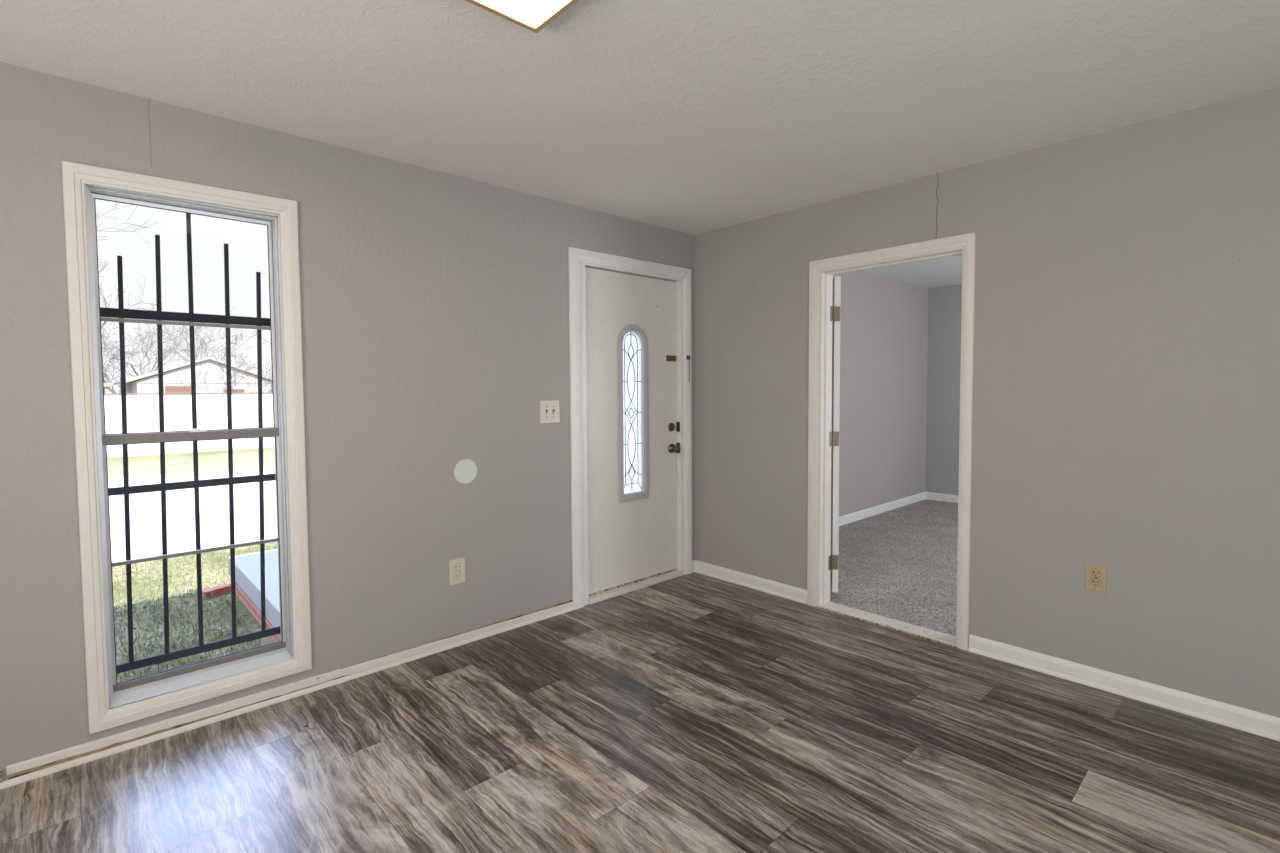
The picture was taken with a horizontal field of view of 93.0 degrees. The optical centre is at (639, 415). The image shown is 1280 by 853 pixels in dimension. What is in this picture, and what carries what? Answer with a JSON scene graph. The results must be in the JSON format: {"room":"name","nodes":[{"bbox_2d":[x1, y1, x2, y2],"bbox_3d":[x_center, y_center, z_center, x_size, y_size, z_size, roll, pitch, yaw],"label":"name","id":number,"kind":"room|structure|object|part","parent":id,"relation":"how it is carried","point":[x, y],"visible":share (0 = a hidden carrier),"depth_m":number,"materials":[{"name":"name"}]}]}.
{"room":"empty living room","nodes":[
{"label":"empty living room","id":0,"kind":"room"},
{"bbox_2d":[0,62,927,779],"bbox_3d":[-0.111,-0.085,4.038,9.450,2.620,0.150,-3,3,-43],"label":"wall","id":1,"kind":"structure","parent":0,"point":[435,304],"depth_m":2.88,"materials":[{"name":"paint"}]},
{"bbox_2d":[62,161,311,734],"bbox_3d":[-1.782,0.117,2.458,0.738,2.060,0.140,-3,3,-43],"label":"window","id":2,"kind":"structure","parent":1,"relation":"in","point":[112,703],"depth_m":2.38,"materials":[{"name":"paint"}]},
{"bbox_3d":[-1.817,-0.368,2.463,0.584,0.924,0.022,-3,3,-43],"label":"sash","id":3,"kind":"part","parent":2,"relation":"part of","materials":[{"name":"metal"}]},
{"bbox_3d":[-1.797,0.084,2.465,0.584,0.034,0.026,-3,3,-43],"label":"meeting rail","id":4,"kind":"part","parent":2,"relation":"part of","materials":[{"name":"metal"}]},
{"bbox_3d":[-1.796,0.552,2.487,0.584,0.972,0.022,-3,3,-43],"label":"sash","id":5,"kind":"part","parent":2,"relation":"part of","materials":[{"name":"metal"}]},
{"bbox_3d":[-1.791,1.026,2.506,0.584,0.024,0.024,-3,3,-43],"label":"rail","id":6,"kind":"part","parent":2,"relation":"part of","materials":[{"name":"wood"}]},
{"bbox_3d":[-1.763,1.071,2.478,0.602,0.032,0.046,-3,3,-43],"label":"sill","id":7,"kind":"part","parent":2,"relation":"part of","materials":[{"name":"paint"}]},
{"bbox_2d":[100,213,279,673],"bbox_3d":[-1.877,0.059,2.541,0.664,1.914,0.058,-3,3,-43],"label":"guard","id":8,"kind":"object","parent":1,"relation":"attached to","point":[120,312],"visible":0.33,"depth_m":2.55,"materials":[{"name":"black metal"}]},
{"bbox_3d":[-1.890,-0.408,2.531,0.626,0.036,0.012,-3,3,-43],"label":"rail","id":9,"kind":"part","parent":8,"relation":"part of","materials":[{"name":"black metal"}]},
{"bbox_3d":[-1.885,0.291,2.561,0.626,0.030,0.012,-3,3,-43],"label":"rail","id":10,"kind":"part","parent":8,"relation":"part of","materials":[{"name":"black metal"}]},
{"bbox_3d":[-1.881,0.998,2.592,0.626,0.032,0.012,-3,3,-43],"label":"rail","id":11,"kind":"part","parent":8,"relation":"part of","materials":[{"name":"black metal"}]},
{"bbox_2d":[0,600,572,781],"bbox_3d":[-1.574,1.203,2.614,3.181,0.066,0.011,-3,3,-43],"label":"baseboard","id":12,"kind":"structure","parent":1,"relation":"attached to","point":[223,707],"depth_m":2.51,"materials":[{"name":"paint"}]},
{"bbox_2d":[0,606,573,789],"bbox_3d":[-1.902,1.242,2.308,4.081,0.022,0.016,-3,3,-43],"label":"trim","id":13,"kind":"structure","parent":1,"relation":"attached to","point":[6,783],"depth_m":2.53,"materials":[{"name":"paint"}]},
{"bbox_2d":[449,557,464,584],"bbox_3d":[-0.955,0.816,3.177,0.086,0.131,0.009,-3,3,-43],"label":"wall outlet","id":14,"kind":"object","parent":1,"relation":"attached to","point":[456,566],"visible":1,"depth_m":3.17,"materials":[{"name":"beige plastic"}]},
{"bbox_2d":[454,563,460,570],"bbox_3d":[-0.954,0.794,3.174,0.043,0.043,0.004,-3,3,-43],"label":"receptacle","id":15,"kind":"object","parent":14,"relation":"attached to","point":[457,566],"depth_m":3.17,"materials":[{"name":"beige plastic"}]},
{"bbox_2d":[454,571,460,579],"bbox_3d":[-0.954,0.837,3.177,0.043,0.043,0.001,-3,3,-43],"label":"receptacle","id":16,"kind":"object","parent":14,"relation":"attached to","point":[457,574],"depth_m":3.17,"materials":[{"name":"beige plastic"}]},
{"bbox_2d":[454,459,477,483],"bbox_3d":[-0.915,0.296,3.195,0.133,0.133,0.010,-3,3,-43],"label":"disc","id":17,"kind":"object","parent":1,"relation":"attached to","point":[465,470],"visible":1,"depth_m":3.19,"materials":[{"name":"white plastic"}]},
{"bbox_2d":[540,400,559,422],"bbox_3d":[-0.522,-0.021,3.542,0.135,0.132,0.018,-3,3,-43],"label":"light switch","id":18,"kind":"object","parent":1,"relation":"attached to","point":[549,409],"visible":1,"depth_m":3.54,"materials":[{"name":"beige plastic"}]},
{"bbox_2d":[568,247,691,609],"bbox_3d":[-0.068,0.070,4.061,1.068,2.188,0.184,-3,3,-43],"label":"door","id":19,"kind":"structure","parent":1,"relation":"in","point":[630,318],"depth_m":4.03,"materials":[{"name":"white paint"}]},
{"bbox_3d":[-0.059,0.094,4.075,0.834,2.046,0.044,-3,3,-43],"label":"panel","id":20,"kind":"part","parent":19,"relation":"part of","materials":[{"name":"paint"}]},
{"bbox_3d":[-0.060,-0.022,4.065,0.192,1.090,0.006,-3,3,-43],"label":"glass","id":21,"kind":"part","parent":19,"relation":"part of","materials":[{"name":"white"}]},
{"bbox_3d":[-0.045,-0.017,4.050,0.266,1.173,0.030,-3,3,-43],"label":"glass frame","id":22,"kind":"part","parent":19,"relation":"part of","materials":[{"name":"paint"}]},
{"bbox_3d":[0.248,0.236,4.288,0.068,0.068,0.071,-3,3,-43],"label":"knob","id":23,"kind":"part","parent":19,"relation":"part of","materials":[{"name":"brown metal"}]},
{"bbox_3d":[0.270,0.081,4.340,0.002,0.070,0.040,-3,3,-43],"label":"strike plate","id":24,"kind":"part","parent":19,"relation":"part of","materials":[{"name":"metal"}]},
{"bbox_2d":[692,560,694,571],"bbox_3d":[0.392,1.102,4.441,0.049,0.080,0.011,-3,3,-43],"label":"baseboard","id":25,"kind":"structure","parent":1,"relation":"attached to","point":[693,561],"depth_m":4.43,"materials":[{"name":"white paint"}]},
{"bbox_2d":[839,492,925,525],"bbox_3d":[1.954,1.022,5.892,3.980,0.087,0.012,-3,3,-43],"label":"baseboard","id":26,"kind":"structure","parent":1,"relation":"attached to","point":[845,519],"depth_m":6.43,"materials":[{"name":"white paint"}]},
{"bbox_2d":[0,572,1279,852],"bbox_3d":[0.070,1.327,1.027,5.220,0.060,4.620,-3,3,-43],"label":"floor","id":27,"kind":"structure","parent":0,"point":[706,714],"depth_m":2.18,"materials":[{"name":"laminate"}]},
{"bbox_2d":[0,0,1279,234],"bbox_3d":[0.054,-1.170,0.904,5.200,0.060,4.600,-3,3,-43],"label":"ceiling","id":28,"kind":"structure","parent":0,"point":[693,117],"depth_m":2.14,"materials":[{"name":"paint"}]},
{"bbox_2d":[465,0,578,33],"bbox_3d":[-0.322,-1.135,1.375,0.610,0.046,0.610,-3,3,-43],"label":"ceiling light","id":29,"kind":"object","parent":28,"relation":"attached to","point":[533,15],"visible":1,"depth_m":1.70,"materials":[{"name":"white"}]},
{"bbox_2d":[482,0,565,24],"bbox_3d":[-0.322,-1.125,1.376,0.566,0.006,0.566,-3,3,-43],"label":"diffuser","id":30,"kind":"object","parent":29,"relation":"attached to","point":[520,12],"depth_m":1.70,"materials":[{"name":"white plastic"}]},
{"bbox_2d":[830,499,957,635],"bbox_3d":[3.175,1.149,4.582,3.985,0.066,3.600,-3,3,-43],"label":"floor","id":31,"kind":"structure","parent":0,"point":[900,563],"depth_m":4.55,"materials":[{"name":"carpet"}]},
{"bbox_2d":[862,255,961,287],"bbox_3d":[3.161,-1.406,4.471,3.980,0.060,3.600,-3,3,-43],"label":"ceiling","id":32,"kind":"structure","parent":0,"point":[947,271],"depth_m":6.15,"materials":[{"name":"paint"}]},
{"bbox_2d":[926,284,961,494],"bbox_3d":[4.630,-0.200,5.987,0.150,2.620,3.750,-3,3,-43],"label":"wall","id":33,"kind":"structure","parent":0,"point":[945,302],"depth_m":7.06,"materials":[{"name":"paint"}]},
{"bbox_2d":[926,492,957,502],"bbox_3d":[4.629,1.004,5.930,0.012,0.087,3.600,-3,3,-43],"label":"baseboard","id":34,"kind":"structure","parent":33,"relation":"attached to","point":[929,495],"depth_m":7.10,"materials":[{"name":"white paint"}]},
{"bbox_2d":[694,87,1279,717],"bbox_3d":[2.009,-0.043,2.767,0.120,2.620,4.600,-3,3,-43],"label":"wall","id":35,"kind":"structure","parent":0,"point":[1126,388],"depth_m":2.68,"materials":[{"name":"paint"}]},
{"bbox_2d":[695,560,806,603],"bbox_3d":[0.721,1.115,4.115,0.011,0.080,0.938,-3,3,-43],"label":"baseboard","id":36,"kind":"structure","parent":35,"relation":"attached to","point":[792,591],"depth_m":4.07,"materials":[{"name":"white paint"}]},
{"bbox_2d":[807,232,975,650],"bbox_3d":[1.327,0.118,3.725,0.580,2.103,1.489,-1,3,-15],"label":"door frame","id":37,"kind":"structure","parent":35,"relation":"in","point":[824,290],"depth_m":3.65,"materials":[{"name":"paint"}]},
{"bbox_3d":[1.454,0.126,3.473,0.018,2.097,0.940,-3,3,-43],"label":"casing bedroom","id":38,"kind":"part","parent":37,"relation":"part of","materials":[{"name":"white paint"}]},
{"bbox_3d":[1.295,0.111,4.129,0.035,1.962,0.756,0,3,12],"label":"panel","id":39,"kind":"part","parent":37,"relation":"part of","materials":[{"name":"white paint"}]},
{"bbox_2d":[1086,563,1106,592],"bbox_3d":[2.023,0.720,2.695,0.009,0.121,0.073,-3,3,-43],"label":"wall outlet","id":40,"kind":"object","parent":35,"relation":"attached to","point":[1095,573],"visible":1,"depth_m":2.69,"materials":[{"name":"beige plastic"}]},
{"bbox_2d":[1091,569,1100,576],"bbox_3d":[2.021,0.700,2.692,0.003,0.034,0.034,-3,3,-43],"label":"receptacle","id":41,"kind":"object","parent":40,"relation":"attached to","point":[1094,572],"depth_m":2.69,"materials":[{"name":"brown plastic"}]},
{"bbox_2d":[1091,578,1100,585],"bbox_3d":[2.021,0.740,2.694,0.003,0.034,0.034,-3,3,-43],"label":"receptacle","id":42,"kind":"object","parent":40,"relation":"attached to","point":[1094,581],"depth_m":2.69,"materials":[{"name":"brown plastic"}]},
{"bbox_2d":[968,634,1279,740],"bbox_3d":[2.605,1.191,2.091,0.011,0.080,2.730,-3,3,-43],"label":"baseboard","id":43,"kind":"structure","parent":35,"relation":"attached to","point":[1239,715],"depth_m":2.60,"materials":[{"name":"white paint"}]},
{"label":"outside","id":44,"kind":"structure","parent":0,"visible":0},
{"bbox_2d":[112,538,277,681],"bbox_3d":[2.214,1.476,9.884,70.000,0.300,5.150,-3,3,-43],"label":"lawn","id":45,"kind":"structure","parent":44,"point":[253,626],"depth_m":4.98,"materials":[{"name":"green plant"}]},
{"bbox_2d":[114,589,251,680],"bbox_3d":[-3.177,1.575,4.229,0.875,0.041,2.728,-3,3,-43],"label":"fallen leaves","id":46,"kind":"object","parent":45,"relation":"on","point":[191,590],"visible":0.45,"depth_m":4.48,"materials":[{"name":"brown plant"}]},
{"bbox_2d":[202,584,230,597],"bbox_3d":[-3.701,1.535,5.301,0.092,0.058,0.200,1,3,29],"label":"brick","id":47,"kind":"object","parent":45,"relation":"on","point":[222,589],"visible":0.78,"depth_m":5.28,"materials":[{"name":"red brick"}]},
{"bbox_2d":[228,549,280,642],"bbox_3d":[-1.523,1.422,5.076,2.710,0.375,3.210,-3,3,-43],"label":"porch","id":48,"kind":"object","parent":45,"relation":"on","point":[247,566],"visible":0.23,"depth_m":4.76,"materials":[{"name":"concrete"}]},
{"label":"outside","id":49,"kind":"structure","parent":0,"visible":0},
{"bbox_2d":[107,445,273,456],"bbox_3d":[-9.247,1.005,22.193,70.000,0.306,1.300,-3,3,-43],"label":"sidewalk","id":50,"kind":"structure","parent":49,"point":[264,446],"depth_m":17.93,"materials":[{"name":"concrete"}]},
{"bbox_2d":[104,392,273,454],"bbox_3d":[-7.751,-0.076,23.538,54.196,1.730,0.150,-3,3,-43],"label":"fence","id":51,"kind":"object","parent":50,"relation":"on","point":[245,413],"visible":0.11,"depth_m":18.07,"materials":[{"name":"white"}]},
{"bbox_3d":[-7.774,-0.919,23.450,54.000,0.038,0.100,-3,3,-43],"label":"cap rail","id":52,"kind":"part","parent":51,"relation":"part of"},
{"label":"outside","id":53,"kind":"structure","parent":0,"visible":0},
{"bbox_2d":[108,469,276,562],"bbox_3d":[-2.129,1.300,14.548,70.000,0.296,7.600,-3,3,-43],"label":"street","id":54,"kind":"structure","parent":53,"point":[145,508],"depth_m":8.68,"materials":[{"name":"concrete"}]},
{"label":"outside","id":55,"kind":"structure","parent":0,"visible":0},
{"bbox_2d":[107,447,274,478],"bbox_3d":[-6.846,1.106,19.614,70.000,0.300,5.750,-3,3,-43],"label":"verge","id":56,"kind":"structure","parent":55,"point":[175,463],"depth_m":15.20,"materials":[{"name":"green plant"}]},
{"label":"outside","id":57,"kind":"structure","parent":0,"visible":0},
{"bbox_3d":[-23.245,0.437,37.227,70.000,0.300,39.800,-3,3,-43],"label":"yard","id":58,"kind":"structure","parent":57,"visible":0},
{"bbox_2d":[104,383,111,393],"bbox_3d":[-22.766,-0.211,24.185,2.600,2.130,3.100,-3,3,-43],"label":"shed","id":59,"kind":"object","parent":58,"relation":"on","point":[105,384],"visible":0.14,"depth_m":23.82,"materials":[{"name":"white"}]},
{"bbox_2d":[102,322,138,375],"bbox_3d":[-31.940,-3.253,32.496,8.547,7.658,6.114,-2,3,-27],"label":"bare tree","id":60,"kind":"object","parent":58,"relation":"on","point":[108,322],"visible":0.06,"depth_m":33.50,"materials":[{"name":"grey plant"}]},
{"bbox_2d":[101,322,156,392],"bbox_3d":[-26.015,-2.182,29.240,3.997,5.707,6.287,-1,3,-8],"label":"bare tree","id":61,"kind":"object","parent":58,"relation":"on","point":[116,353],"visible":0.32,"depth_m":29.48,"materials":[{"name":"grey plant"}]},
{"bbox_2d":[96,202,163,336],"bbox_3d":[-18.354,-3.226,18.770,6.468,8.634,7.106,2,3,40],"label":"bare tree","id":62,"kind":"object","parent":58,"relation":"on","point":[117,202],"visible":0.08,"depth_m":20.09,"materials":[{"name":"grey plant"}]},
{"bbox_2d":[102,293,225,376],"bbox_3d":[-34.587,-4.138,41.042,7.877,8.674,10.243,0,3,-2],"label":"bare tree","id":63,"kind":"object","parent":58,"relation":"on","point":[175,339],"visible":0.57,"depth_m":42.62,"materials":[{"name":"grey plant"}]},
{"bbox_2d":[125,306,256,363],"bbox_3d":[-26.678,-3.152,36.940,6.911,6.989,4.328,0,3,-1],"label":"bare tree","id":64,"kind":"object","parent":58,"relation":"on","point":[199,327],"visible":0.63,"depth_m":36.52,"materials":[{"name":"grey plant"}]},
{"bbox_2d":[113,357,271,431],"bbox_3d":[-19.967,-0.853,27.020,4.900,3.130,9.130,-3,3,-43],"label":"house","id":65,"kind":"structure","parent":58,"relation":"on","point":[146,383],"depth_m":23.65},
{"bbox_3d":[-17.577,-0.149,23.182,0.930,2.030,0.040,-3,3,-43],"label":"door frame","id":66,"kind":"part","parent":65,"relation":"part of","materials":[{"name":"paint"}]},
{"bbox_3d":[-17.580,-0.119,23.187,0.810,1.970,0.030,-3,3,-43],"label":"garage door","id":67,"kind":"part","parent":65,"relation":"part of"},
{"bbox_2d":[178,348,271,404],"bbox_3d":[-14.338,-0.736,21.444,2.209,3.316,4.204,1,3,23],"label":"bare tree","id":68,"kind":"object","parent":58,"relation":"on","point":[219,364],"visible":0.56,"depth_m":21.19,"materials":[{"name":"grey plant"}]},
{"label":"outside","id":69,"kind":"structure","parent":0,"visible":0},
{"bbox_2d":[108,466,274,481],"bbox_3d":[-4.803,1.174,17.419,70.000,0.330,0.250,-3,3,-43],"label":"curb","id":70,"kind":"object","parent":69,"point":[267,467],"depth_m":12.88,"materials":[{"name":"concrete"}]}
]}

